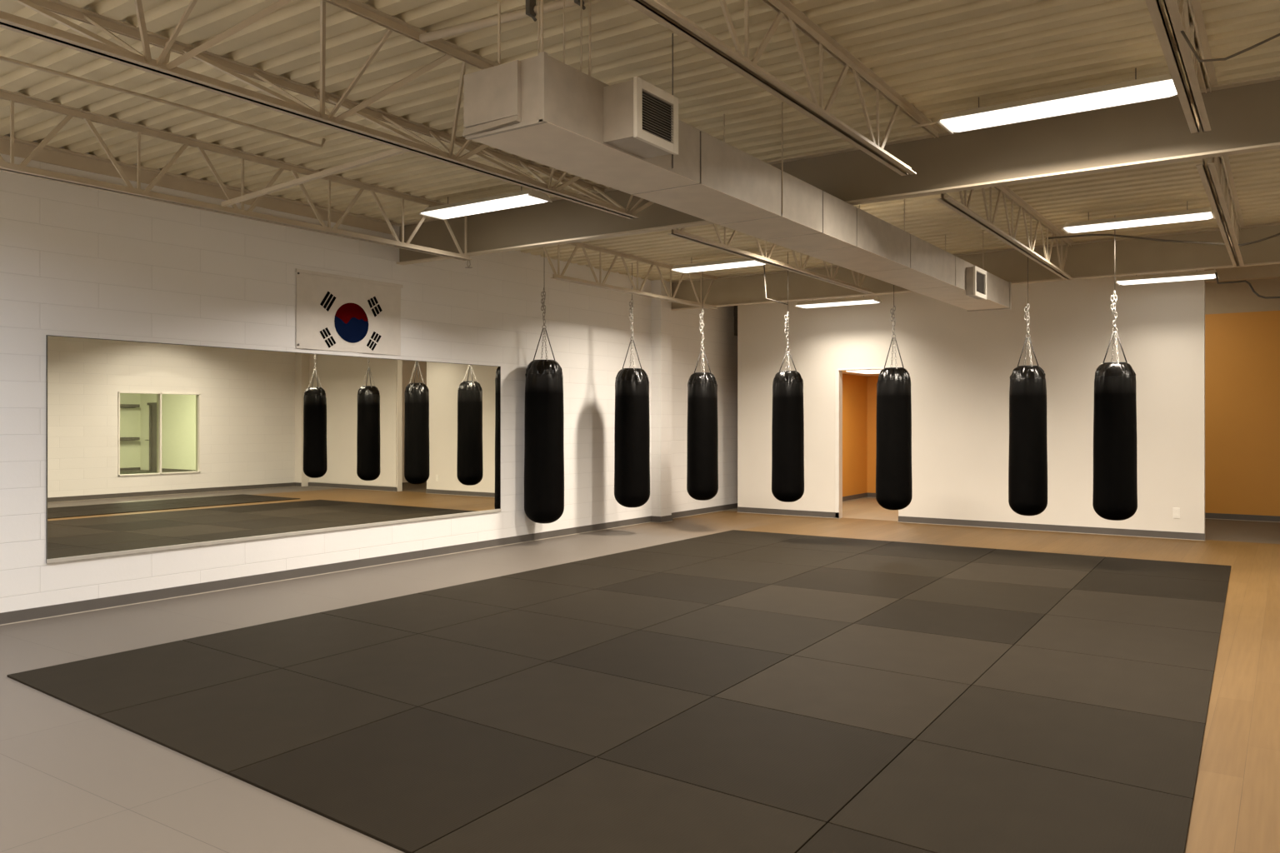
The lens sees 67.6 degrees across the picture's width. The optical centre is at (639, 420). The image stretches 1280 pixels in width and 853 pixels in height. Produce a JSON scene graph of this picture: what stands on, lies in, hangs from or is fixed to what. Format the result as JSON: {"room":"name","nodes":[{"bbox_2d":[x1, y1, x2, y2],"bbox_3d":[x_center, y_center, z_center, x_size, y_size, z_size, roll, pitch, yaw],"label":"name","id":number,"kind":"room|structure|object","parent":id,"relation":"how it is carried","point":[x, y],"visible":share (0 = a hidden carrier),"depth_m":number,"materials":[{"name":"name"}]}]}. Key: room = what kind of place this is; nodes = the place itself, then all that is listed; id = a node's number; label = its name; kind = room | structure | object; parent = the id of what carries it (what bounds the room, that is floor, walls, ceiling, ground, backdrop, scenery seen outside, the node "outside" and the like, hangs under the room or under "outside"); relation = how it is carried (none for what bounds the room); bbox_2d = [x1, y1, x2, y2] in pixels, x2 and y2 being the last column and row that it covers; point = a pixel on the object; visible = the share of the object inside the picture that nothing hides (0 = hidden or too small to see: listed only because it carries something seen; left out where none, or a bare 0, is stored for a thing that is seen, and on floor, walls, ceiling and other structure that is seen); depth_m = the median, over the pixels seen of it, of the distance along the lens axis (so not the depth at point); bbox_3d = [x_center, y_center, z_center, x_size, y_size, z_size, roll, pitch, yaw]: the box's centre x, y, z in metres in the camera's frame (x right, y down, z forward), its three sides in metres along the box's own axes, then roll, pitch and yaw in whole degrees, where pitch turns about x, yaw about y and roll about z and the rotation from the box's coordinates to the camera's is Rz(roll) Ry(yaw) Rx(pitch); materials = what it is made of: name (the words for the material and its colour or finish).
{"room":"exercise studio","nodes":[
{"label":"exercise studio","id":0,"kind":"room"},
{"bbox_2d":[0,134,737,613],"bbox_3d":[-2.042,-0.330,10.156,0.200,3.460,19.500,0,0,34],"label":"wall","id":1,"kind":"structure","parent":0,"point":[76,261],"depth_m":8.26,"materials":[{"name":"white paint"}]},
{"bbox_2d":[0,135,396,240],"bbox_3d":[-4.911,-1.840,5.698,0.070,0.200,8.900,0,0,34],"label":"ceiling truss","id":2,"kind":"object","parent":1,"relation":"attached to","point":[52,155],"depth_m":7.56,"materials":[{"name":"metal"}]},
{"bbox_2d":[45,335,500,564],"bbox_3d":[-2.882,0.203,8.729,0.016,1.622,4.716,0,0,34],"label":"wall mirror","id":3,"kind":"object","parent":1,"relation":"attached to","point":[151,447],"visible":1,"depth_m":8.07,"materials":[{"name":"clear mirror"}]},
{"bbox_2d":[295,268,403,355],"bbox_3d":[-2.704,-0.997,8.983,0.019,0.704,1.231,0,0,34],"label":"flag","id":4,"kind":"object","parent":1,"relation":"attached to","point":[335,312],"visible":1,"depth_m":8.93,"materials":[{"name":"white fabric"}]},
{"bbox_2d":[0,503,737,625],"bbox_3d":[-1.917,1.358,10.010,0.184,0.084,19.412,0,0,34],"label":"baseboard","id":5,"kind":"structure","parent":1,"relation":"attached to","point":[53,611],"depth_m":8.50,"materials":[{"name":"grey plastic"}]},
{"bbox_2d":[650,280,671,516],"bbox_3d":[0.297,-0.270,13.276,0.160,3.340,0.270,0,0,34],"label":"pillar","id":6,"kind":"structure","parent":1,"relation":"attached to","point":[661,312],"depth_m":13.19,"materials":[{"name":"white paint"}]},
{"bbox_2d":[733,305,737,335],"bbox_3d":[1.663,-1.640,15.285,0.160,0.580,0.390,0,0,34],"label":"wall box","id":7,"kind":"object","parent":1,"relation":"attached to","point":[735,307],"visible":0.19,"depth_m":15.15,"materials":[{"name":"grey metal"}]},
{"bbox_2d":[0,0,1279,281],"bbox_3d":[1.209,-1.957,5.628,10.370,0.042,15.668,0,0,34],"label":"ceiling","id":8,"kind":"structure","parent":0,"point":[941,56],"depth_m":5.45,"materials":[{"name":"paint"}]},
{"bbox_2d":[0,55,325,147],"bbox_3d":[-3.674,-1.909,4.451,0.044,0.070,5.231,0,0,35],"label":"conduit","id":9,"kind":"object","parent":8,"relation":"attached to","point":[2,58],"visible":1,"depth_m":5.59,"materials":[{"name":"metal"}]},
{"bbox_2d":[0,89,471,260],"bbox_3d":[-4.083,-1.710,5.147,0.092,0.460,8.920,0,0,34],"label":"joist","id":10,"kind":"object","parent":8,"relation":"attached to","point":[21,169],"visible":0.88,"depth_m":6.67,"materials":[{"name":"paint"}]},
{"bbox_2d":[0,0,654,219],"bbox_3d":[-2.346,-1.735,3.966,1.232,0.410,8.920,0,0,34],"label":"joist","id":11,"kind":"object","parent":8,"relation":"attached to","point":[99,47],"visible":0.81,"depth_m":4.87,"materials":[{"name":"paint"}]},
{"bbox_2d":[220,148,406,206],"bbox_3d":[-2.124,-1.540,6.088,2.086,0.058,0.028,0,0,39],"label":"bar","id":12,"kind":"object","parent":11,"relation":"attached to","point":[394,152],"visible":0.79,"depth_m":6.00,"materials":[{"name":"paint"}]},
{"bbox_2d":[419,185,552,219],"bbox_3d":[-1.313,-1.860,8.028,1.252,0.160,0.290,0,0,34],"label":"ceiling light","id":13,"kind":"object","parent":8,"relation":"hanging from","point":[530,197],"visible":0.86,"depth_m":7.93,"materials":[{"name":"white plastic"}]},
{"bbox_2d":[419,0,596,42],"bbox_3d":[-0.401,-1.883,4.342,1.558,0.114,0.070,0,0,28],"label":"conduit pipe","id":14,"kind":"object","parent":8,"relation":"attached to","point":[531,10],"visible":0.96,"depth_m":4.47,"materials":[{"name":"metal"}]},
{"bbox_2d":[524,287,564,524],"bbox_3d":[-1.097,-0.383,10.945,0.458,3.114,0.457,0,0,37],"label":"bag","id":15,"kind":"object","parent":8,"relation":"hanging from","point":[543,414],"visible":1,"depth_m":10.76,"materials":[{"name":"black leather"}]},
{"bbox_2d":[542,241,719,309],"bbox_3d":[-0.282,-1.720,10.967,0.092,0.440,4.660,0,0,34],"label":"joist","id":16,"kind":"object","parent":8,"relation":"attached to","point":[557,277],"visible":0.88,"depth_m":11.18,"materials":[{"name":"paint"}]},
{"bbox_2d":[614,263,649,507],"bbox_3d":[-0.097,-0.438,11.747,0.444,3.005,0.435,0,0,12],"label":"bag","id":17,"kind":"object","parent":8,"relation":"hanging from","point":[632,424],"visible":1,"depth_m":11.57,"materials":[{"name":"black leather"}]},
{"bbox_2d":[686,310,718,500],"bbox_3d":[0.787,-0.469,12.034,0.398,2.942,0.390,0,0,34],"label":"bag","id":18,"kind":"object","parent":8,"relation":"hanging from","point":[702,427],"visible":1,"depth_m":11.88,"materials":[{"name":"black leather"}]},
{"bbox_2d":[670,257,768,273],"bbox_3d":[0.918,-1.860,11.130,1.152,0.160,0.290,0,0,34],"label":"ceiling light","id":19,"kind":"object","parent":8,"relation":"hanging from","point":[739,262],"visible":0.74,"depth_m":11.06,"materials":[{"name":"white plastic"}]},
{"bbox_2d":[461,0,1011,311],"bbox_3d":[1.732,-1.566,7.332,0.642,0.748,8.026,0,0,34],"label":"air duct","id":20,"kind":"object","parent":8,"relation":"hanging from","point":[629,137],"visible":0.97,"depth_m":5.02,"materials":[{"name":"metal"}]},
{"bbox_2d":[667,223,874,294],"bbox_3d":[1.554,-1.735,9.718,0.092,0.410,4.660,0,0,34],"label":"joist","id":21,"kind":"object","parent":8,"relation":"attached to","point":[677,232],"visible":0.44,"depth_m":9.22,"materials":[{"name":"paint"}]},
{"bbox_2d":[623,0,943,175],"bbox_3d":[-0.519,-1.735,2.723,0.092,0.410,8.920,0,0,34],"label":"joist","id":22,"kind":"object","parent":8,"relation":"attached to","point":[657,10],"visible":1,"depth_m":4.64,"materials":[{"name":"paint"}]},
{"bbox_2d":[763,252,804,502],"bbox_3d":[1.684,-0.503,11.033,0.369,2.876,0.457,0,0,-23],"label":"bag","id":23,"kind":"object","parent":8,"relation":"hanging from","point":[787,422],"visible":1,"depth_m":10.85,"materials":[{"name":"black leather"}]},
{"bbox_2d":[394,74,1279,264],"bbox_3d":[1.865,-1.745,6.592,10.270,0.390,0.150,0,0,34],"label":"girder","id":24,"kind":"object","parent":8,"relation":"attached to","point":[1243,116],"visible":0.89,"depth_m":6.36,"materials":[{"name":"metal"}]},
{"bbox_2d":[465,255,472,268],"bbox_3d":[-1.604,-1.490,8.951,0.068,0.120,0.068,0,0,34],"label":"sprinkler head","id":25,"kind":"object","parent":24,"relation":"attached to","point":[467,267],"visible":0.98,"depth_m":8.94},
{"bbox_2d":[795,295,882,308],"bbox_3d":[2.699,-1.760,13.039,1.152,0.360,0.300,0,0,34],"label":"ceiling light","id":26,"kind":"object","parent":8,"relation":"hanging from","point":[865,300],"visible":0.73,"depth_m":12.94,"materials":[{"name":"white plastic"}]},
{"bbox_2d":[875,285,912,509],"bbox_3d":[2.760,-0.485,10.394,0.384,2.910,0.376,0,0,12],"label":"bag","id":27,"kind":"object","parent":8,"relation":"hanging from","point":[893,440],"visible":1,"depth_m":10.24,"materials":[{"name":"black leather"}]},
{"bbox_2d":[670,222,1279,310],"bbox_3d":[4.575,-1.745,10.578,10.270,0.390,0.150,0,0,34],"label":"girder","id":28,"kind":"object","parent":8,"relation":"attached to","point":[1087,259],"visible":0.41,"depth_m":10.54,"materials":[{"name":"metal"}]},
{"bbox_2d":[935,185,1074,279],"bbox_3d":[3.373,-1.735,8.481,0.092,0.410,4.660,0,0,34],"label":"joist","id":29,"kind":"object","parent":8,"relation":"attached to","point":[962,208],"visible":0.83,"depth_m":8.30,"materials":[{"name":"paint"}]},
{"bbox_2d":[1008,245,1047,515],"bbox_3d":[3.979,-0.483,9.805,0.374,2.914,0.370,0,0,-18],"label":"bag","id":30,"kind":"object","parent":8,"relation":"hanging from","point":[1027,458],"visible":1,"depth_m":9.66,"materials":[{"name":"black leather"}]},
{"bbox_2d":[937,68,1177,134],"bbox_3d":[2.375,-1.860,5.484,1.252,0.160,0.290,0,0,34],"label":"ceiling light","id":31,"kind":"object","parent":8,"relation":"hanging from","point":[1160,86],"visible":0.85,"depth_m":5.40,"materials":[{"name":"white plastic"}]},
{"bbox_2d":[911,120,938,127],"bbox_3d":[1.788,-1.831,5.859,0.248,0.038,0.016,0,0,34],"label":"conduit","id":32,"kind":"object","parent":31,"relation":"attached to","point":[932,122],"visible":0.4,"depth_m":5.88,"materials":[{"name":"metal"}]},
{"bbox_2d":[1092,215,1137,520],"bbox_3d":[4.475,-0.501,9.006,0.378,2.878,0.374,0,0,16],"label":"bag","id":33,"kind":"object","parent":8,"relation":"hanging from","point":[1115,454],"visible":1,"depth_m":8.86,"materials":[{"name":"black leather"}]},
{"bbox_2d":[1061,200,1215,234],"bbox_3d":[4.504,-1.860,8.668,1.212,0.160,0.290,0,0,34],"label":"ceiling light","id":34,"kind":"object","parent":8,"relation":"hanging from","point":[1205,213],"visible":0.99,"depth_m":8.60,"materials":[{"name":"white plastic"}]},
{"bbox_2d":[1045,232,1279,246],"bbox_3d":[5.294,-1.771,8.856,2.873,0.358,0.020,0,0,34],"label":"power cable","id":35,"kind":"object","parent":8,"relation":"hanging from","point":[1277,234],"visible":0.87,"depth_m":9.07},
{"bbox_2d":[1115,270,1219,285],"bbox_3d":[5.957,-1.762,10.823,1.012,0.355,0.300,0,0,34],"label":"ceiling light","id":36,"kind":"object","parent":8,"relation":"hanging from","point":[1210,274],"visible":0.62,"depth_m":10.74,"materials":[{"name":"white plastic"}]},
{"bbox_2d":[1145,0,1217,133],"bbox_3d":[0.780,-1.735,1.840,0.092,0.410,8.920,0,0,34],"label":"joist","id":37,"kind":"object","parent":8,"relation":"attached to","point":[1178,16],"visible":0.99,"depth_m":4.38,"materials":[{"name":"paint"}]},
{"bbox_2d":[1195,155,1244,266],"bbox_3d":[4.663,-1.735,7.604,0.092,0.410,4.660,0,0,34],"label":"joist","id":38,"kind":"object","parent":8,"relation":"attached to","point":[1216,176],"visible":0.84,"depth_m":7.36,"materials":[{"name":"paint"}]},
{"bbox_2d":[1180,30,1279,61],"bbox_3d":[2.558,-1.664,3.461,1.068,0.560,0.010,0,0,34],"label":"power cable","id":39,"kind":"object","parent":8,"relation":"hanging from","point":[1184,35],"visible":0.87,"depth_m":3.67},
{"bbox_2d":[1215,272,1279,299],"bbox_3d":[6.661,-1.609,9.982,1.132,0.665,0.022,0,0,34],"label":"conduit","id":40,"kind":"object","parent":8,"relation":"hanging from","point":[1216,273],"visible":1,"depth_m":10.12,"materials":[{"name":"grey metal"}]},
{"bbox_2d":[0,497,1279,852],"bbox_3d":[2.245,1.450,7.241,10.570,0.100,19.500,0,0,34],"label":"floor","id":41,"kind":"structure","parent":0,"point":[73,780],"depth_m":4.83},
{"bbox_2d":[6,640,280,717],"bbox_3d":[-2.731,1.394,5.279,1.147,0.012,1.077,0,0,34],"label":"floor mat","id":42,"kind":"object","parent":41,"relation":"on","point":[97,686],"visible":1,"depth_m":5.21,"materials":[{"name":"plastic"}]},
{"bbox_2d":[98,669,416,774],"bbox_3d":[-1.816,1.394,4.565,1.201,0.012,1.091,0,0,34],"label":"floor mat","id":43,"kind":"object","parent":41,"relation":"on","point":[227,727],"visible":1,"depth_m":4.48,"materials":[{"name":"plastic"}]},
{"bbox_2d":[182,612,416,669],"bbox_3d":[-2.166,1.394,6.137,1.132,0.012,1.105,0,0,34],"label":"floor mat","id":44,"kind":"object","parent":41,"relation":"on","point":[281,644],"visible":0.99,"depth_m":6.06,"materials":[{"name":"plastic"}]},
{"bbox_2d":[229,707,594,852],"bbox_3d":[-0.906,1.394,3.854,1.162,0.012,1.098,0,0,34],"label":"floor mat","id":45,"kind":"object","parent":41,"relation":"on","point":[405,782],"visible":1,"depth_m":3.75,"materials":[{"name":"plastic"}]},
{"bbox_2d":[282,634,547,707],"bbox_3d":[-1.261,1.394,5.434,1.189,0.012,1.103,0,0,34],"label":"floor mat","id":46,"kind":"object","parent":41,"relation":"on","point":[418,670],"visible":1,"depth_m":5.37,"materials":[{"name":"plastic"}]},
{"bbox_2d":[319,593,514,634],"bbox_3d":[-1.621,1.394,6.963,1.116,0.012,1.011,0,0,34],"label":"floor mat","id":47,"kind":"object","parent":41,"relation":"on","point":[417,613],"visible":0.96,"depth_m":6.94,"materials":[{"name":"plastic"}]},
{"bbox_2d":[418,576,594,609],"bbox_3d":[-1.084,1.394,7.778,1.102,0.012,1.041,0,0,34],"label":"floor mat","id":48,"kind":"object","parent":41,"relation":"on","point":[507,592],"visible":0.98,"depth_m":7.75,"materials":[{"name":"plastic"}]},
{"bbox_2d":[420,610,638,662],"bbox_3d":[-0.724,1.394,6.273,1.175,0.012,1.033,0,0,34],"label":"floor mat","id":49,"kind":"object","parent":41,"relation":"on","point":[547,638],"visible":1,"depth_m":6.23,"materials":[{"name":"plastic"}]},
{"bbox_2d":[419,661,711,758],"bbox_3d":[-0.354,1.394,4.728,1.162,0.012,1.095,0,0,34],"label":"floor mat","id":50,"kind":"object","parent":41,"relation":"on","point":[591,713],"visible":1,"depth_m":4.63,"materials":[{"name":"plastic"}]},
{"bbox_2d":[501,563,659,589],"bbox_3d":[-0.533,1.394,8.614,1.086,0.012,1.021,0,0,34],"label":"floor mat","id":51,"kind":"object","parent":41,"relation":"on","point":[592,577],"visible":0.98,"depth_m":8.58,"materials":[{"name":"plastic"}]},
{"bbox_2d":[515,589,711,630],"bbox_3d":[-0.187,1.394,7.112,1.164,0.012,1.064,0,0,34],"label":"floor mat","id":52,"kind":"object","parent":41,"relation":"on","point":[638,612],"visible":1,"depth_m":7.09,"materials":[{"name":"plastic"}]},
{"bbox_2d":[413,757,825,852],"bbox_3d":[-0.047,1.394,3.184,1.071,0.012,1.102,0,0,34],"label":"floor mat","id":53,"kind":"object","parent":41,"relation":"on","point":[600,806],"visible":1,"depth_m":3.30,"materials":[{"name":"plastic"}]},
{"bbox_2d":[569,550,715,573],"bbox_3d":[0.046,1.394,9.493,1.072,0.012,1.092,0,0,34],"label":"floor mat","id":54,"kind":"object","parent":41,"relation":"on","point":[632,560],"visible":1,"depth_m":9.45,"materials":[{"name":"plastic"}]},
{"bbox_2d":[550,630,791,697],"bbox_3d":[0.181,1.394,5.576,1.160,0.012,1.050,0,0,34],"label":"floor mat","id":55,"kind":"object","parent":41,"relation":"on","point":[703,667],"visible":1,"depth_m":5.50,"materials":[{"name":"plastic"}]},
{"bbox_2d":[597,572,769,604],"bbox_3d":[0.365,1.394,7.975,1.152,0.012,1.048,0,0,34],"label":"floor mat","id":56,"kind":"object","parent":41,"relation":"on","point":[674,587],"visible":1,"depth_m":7.94,"materials":[{"name":"plastic"}]},
{"bbox_2d":[631,540,764,558],"bbox_3d":[0.643,1.394,10.399,1.055,0.012,1.122,0,0,34],"label":"floor mat","id":57,"kind":"object","parent":41,"relation":"on","point":[686,547],"visible":0.93,"depth_m":10.37,"materials":[{"name":"plastic"}]},
{"bbox_2d":[660,558,819,584],"bbox_3d":[0.951,1.394,8.889,1.140,0.012,1.132,0,0,34],"label":"floor mat","id":58,"kind":"object","parent":41,"relation":"on","point":[768,573],"visible":0.94,"depth_m":8.82,"materials":[{"name":"plastic"}]},
{"bbox_2d":[640,605,852,655],"bbox_3d":[0.724,1.394,6.436,1.161,0.012,1.084,0,0,34],"label":"floor mat","id":59,"kind":"object","parent":41,"relation":"on","point":[757,630],"visible":1,"depth_m":6.38,"materials":[{"name":"plastic"}]},
{"bbox_2d":[685,530,807,546],"bbox_3d":[1.275,1.394,11.358,1.040,0.012,1.220,0,0,34],"label":"floor mat","id":60,"kind":"object","parent":41,"relation":"on","point":[733,537],"visible":0.96,"depth_m":11.33,"materials":[{"name":"plastic"}]},
{"bbox_2d":[597,696,913,824],"bbox_3d":[0.507,1.394,4.058,1.075,0.012,1.083,0,0,34],"label":"floor mat","id":61,"kind":"object","parent":41,"relation":"on","point":[810,767],"visible":1,"depth_m":3.98,"materials":[{"name":"plastic"}]},
{"bbox_2d":[719,546,859,567],"bbox_3d":[1.546,1.394,9.820,1.126,0.012,1.124,0,0,34],"label":"floor mat","id":62,"kind":"object","parent":41,"relation":"on","point":[763,554],"visible":0.91,"depth_m":9.80,"materials":[{"name":"plastic"}]},
{"bbox_2d":[714,585,899,624],"bbox_3d":[1.284,1.394,7.322,1.161,0.012,1.074,0,0,34],"label":"floor mat","id":63,"kind":"object","parent":41,"relation":"on","point":[818,604],"visible":1,"depth_m":7.25,"materials":[{"name":"plastic"}]},
{"bbox_2d":[765,535,894,553],"bbox_3d":[2.159,1.394,10.778,1.115,0.012,1.198,0,0,34],"label":"floor mat","id":64,"kind":"object","parent":41,"relation":"on","point":[808,542],"visible":0.91,"depth_m":10.72,"materials":[{"name":"plastic"}]},
{"bbox_2d":[714,655,970,740],"bbox_3d":[1.048,1.394,4.910,1.078,0.012,1.063,0,0,34],"label":"floor mat","id":65,"kind":"object","parent":41,"relation":"on","point":[905,706],"visible":1,"depth_m":4.86,"materials":[{"name":"plastic"}]},
{"bbox_2d":[771,567,940,599],"bbox_3d":[1.882,1.394,8.269,1.164,0.012,1.173,0,0,34],"label":"floor mat","id":66,"kind":"object","parent":41,"relation":"on","point":[862,582],"visible":0.98,"depth_m":8.19,"materials":[{"name":"plastic"}]},
{"bbox_2d":[796,823,933,852],"bbox_3d":[0.781,1.394,2.537,1.078,0.012,1.112,0,0,34],"label":"floor mat","id":67,"kind":"object","parent":41,"relation":"on","point":[832,838],"visible":1,"depth_m":3.13,"materials":[{"name":"plastic"}]},
{"bbox_2d":[821,553,970,578],"bbox_3d":[2.482,1.394,9.220,1.161,0.012,1.124,0,0,34],"label":"floor mat","id":68,"kind":"object","parent":41,"relation":"on","point":[867,562],"visible":0.87,"depth_m":9.18,"materials":[{"name":"plastic"}]},
{"bbox_2d":[793,623,1013,685],"bbox_3d":[1.602,1.394,5.784,1.084,0.012,1.100,0,0,34],"label":"floor mat","id":69,"kind":"object","parent":41,"relation":"on","point":[958,660],"visible":0.99,"depth_m":5.74,"materials":[{"name":"plastic"}]},
{"bbox_2d":[860,541,995,562],"bbox_3d":[3.082,1.394,10.171,1.163,0.012,1.174,0,0,34],"label":"floor mat","id":70,"kind":"object","parent":41,"relation":"on","point":[968,554],"visible":0.92,"depth_m":10.11,"materials":[{"name":"plastic"}]},
{"bbox_2d":[854,599,1044,645],"bbox_3d":[2.176,1.394,6.689,1.088,0.012,1.098,0,0,34],"label":"floor mat","id":71,"kind":"object","parent":41,"relation":"on","point":[1005,627],"visible":1,"depth_m":6.62,"materials":[{"name":"plastic"}]},
{"bbox_2d":[901,578,1071,614],"bbox_3d":[2.793,1.394,7.661,1.095,0.012,1.211,0,0,34],"label":"floor mat","id":72,"kind":"object","parent":41,"relation":"on","point":[1023,598],"visible":0.99,"depth_m":7.60,"materials":[{"name":"plastic"}]},
{"bbox_2d":[828,740,1193,852],"bbox_3d":[1.340,1.394,3.410,1.081,0.012,1.078,0,0,34],"label":"floor mat","id":73,"kind":"object","parent":41,"relation":"on","point":[934,798],"visible":1,"depth_m":3.40,"materials":[{"name":"plastic"}]},
{"bbox_2d":[941,562,1089,589],"bbox_3d":[3.405,1.394,8.627,1.096,0.012,1.122,0,0,34],"label":"floor mat","id":74,"kind":"object","parent":41,"relation":"on","point":[1019,575],"visible":0.99,"depth_m":8.58,"materials":[{"name":"plastic"}]},
{"bbox_2d":[972,549,1105,572],"bbox_3d":[4.002,1.394,9.568,1.102,0.012,1.150,0,0,34],"label":"floor mat","id":75,"kind":"object","parent":41,"relation":"on","point":[1002,557],"visible":0.94,"depth_m":9.50,"materials":[{"name":"plastic"}]},
{"bbox_2d":[915,685,1204,799],"bbox_3d":[1.887,1.394,4.264,1.086,0.012,1.080,0,0,34],"label":"floor mat","id":76,"kind":"object","parent":41,"relation":"on","point":[1160,754],"visible":1,"depth_m":4.17,"materials":[{"name":"plastic"}]},
{"bbox_2d":[972,645,1214,725],"bbox_3d":[2.455,1.394,5.151,1.092,0.012,1.120,0,0,34],"label":"floor mat","id":77,"kind":"object","parent":41,"relation":"on","point":[1159,690],"visible":1,"depth_m":5.08,"materials":[{"name":"plastic"}]},
{"bbox_2d":[1015,615,1219,671],"bbox_3d":[3.044,1.394,6.072,1.097,0.012,1.123,0,0,34],"label":"floor mat","id":78,"kind":"object","parent":41,"relation":"on","point":[1157,645],"visible":1,"depth_m":6.00,"materials":[{"name":"plastic"}]},
{"bbox_2d":[1045,589,1224,633],"bbox_3d":[3.682,1.394,7.068,1.105,0.012,1.249,0,0,34],"label":"floor mat","id":79,"kind":"object","parent":41,"relation":"on","point":[1184,614],"visible":1,"depth_m":6.97,"materials":[{"name":"plastic"}]},
{"bbox_2d":[1073,571,1228,602],"bbox_3d":[4.309,1.394,8.048,1.106,0.012,1.123,0,0,34],"label":"floor mat","id":80,"kind":"object","parent":41,"relation":"on","point":[1180,588],"visible":1,"depth_m":7.98,"materials":[{"name":"plastic"}]},
{"bbox_2d":[1091,556,1230,582],"bbox_3d":[4.903,1.394,8.976,1.112,0.012,1.127,0,0,34],"label":"floor mat","id":81,"kind":"object","parent":41,"relation":"on","point":[1109,565],"visible":1,"depth_m":8.92,"materials":[{"name":"plastic"}]},
{"bbox_2d":[842,374,878,496],"bbox_3d":[4.284,0.292,15.191,3.000,2.215,3.860,0,0,34],"label":"wall","id":82,"kind":"structure","parent":0,"point":[859,392],"depth_m":17.19,"materials":[{"name":"orange paint"}]},
{"bbox_2d":[842,492,875,501],"bbox_3d":[4.258,1.358,15.153,2.812,0.084,3.762,0,0,34],"label":"baseboard","id":83,"kind":"structure","parent":82,"relation":"attached to","point":[867,494],"depth_m":17.12,"materials":[{"name":"grey plastic"}]},
{"bbox_2d":[842,370,879,376],"bbox_3d":[4.284,-0.988,15.191,3.000,0.345,3.860,0,0,34],"label":"ceiling","id":84,"kind":"structure","parent":0,"point":[843,372],"depth_m":16.55,"materials":[{"name":"white paint"}]},
{"bbox_2d":[846,370,880,374],"bbox_3d":[3.717,-0.790,15.068,0.700,0.050,0.900,0,0,34],"label":"panel light","id":85,"kind":"object","parent":84,"relation":"attached to","point":[865,372],"visible":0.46,"depth_m":15.00,"materials":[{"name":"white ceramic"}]},
{"bbox_2d":[737,264,1279,533],"bbox_3d":[4.413,-0.300,12.696,6.980,3.400,0.120,0,0,34],"label":"wall","id":86,"kind":"structure","parent":0,"point":[960,363],"depth_m":12.48,"materials":[{"name":"beige paint"}]},
{"bbox_2d":[835,369,839,518],"bbox_3d":[2.825,0.330,13.696,0.055,2.140,0.012,0,0,34],"label":"trim","id":87,"kind":"structure","parent":86,"relation":"attached to","point":[837,371],"depth_m":13.69,"materials":[{"name":"white paint"}]},
{"bbox_2d":[839,367,884,370],"bbox_3d":[3.189,-0.730,13.451,0.933,0.020,0.008,0,0,34],"label":"trim","id":88,"kind":"structure","parent":86,"relation":"attached to","point":[877,367],"depth_m":13.49,"materials":[{"name":"white paint"}]},
{"bbox_2d":[736,506,1205,540],"bbox_3d":[5.507,1.358,11.859,9.742,0.084,0.046,0,0,34],"label":"baseboard","id":89,"kind":"structure","parent":86,"relation":"attached to","point":[1087,530],"depth_m":12.32,"materials":[{"name":"grey plastic"}]},
{"bbox_2d":[1172,508,1179,518],"bbox_3d":[6.343,1.094,11.305,0.072,0.124,0.010,0,0,34],"label":"wall outlet","id":90,"kind":"object","parent":86,"relation":"attached to","point":[1176,512],"visible":1,"depth_m":11.30,"materials":[{"name":"beige plastic"}]},
{"bbox_2d":[1203,270,1204,533],"bbox_3d":[6.613,-0.250,11.200,0.008,3.300,0.128,0,0,34],"label":"trim","id":91,"kind":"structure","parent":86,"relation":"attached to","point":[1203,270],"depth_m":11.15,"materials":[{"name":"white paint"}]},
{"bbox_2d":[1205,310,1279,516],"bbox_3d":[8.321,-0.060,13.570,5.500,2.920,0.100,0,0,34],"label":"wall","id":92,"kind":"structure","parent":0,"point":[1242,349],"depth_m":13.41,"materials":[{"name":"orange paint"}]},
{"bbox_2d":[1205,512,1279,522],"bbox_3d":[8.331,1.358,13.495,5.412,0.084,0.024,0,0,34],"label":"baseboard","id":93,"kind":"structure","parent":92,"relation":"attached to","point":[1207,516],"depth_m":13.40,"materials":[{"name":"grey plastic"}]},
{"bbox_2d":[1205,278,1279,314],"bbox_3d":[7.531,-1.790,12.408,5.500,0.540,2.910,0,0,34],"label":"wall","id":94,"kind":"structure","parent":0,"point":[1238,297],"depth_m":13.42,"materials":[{"name":"beige paint"}]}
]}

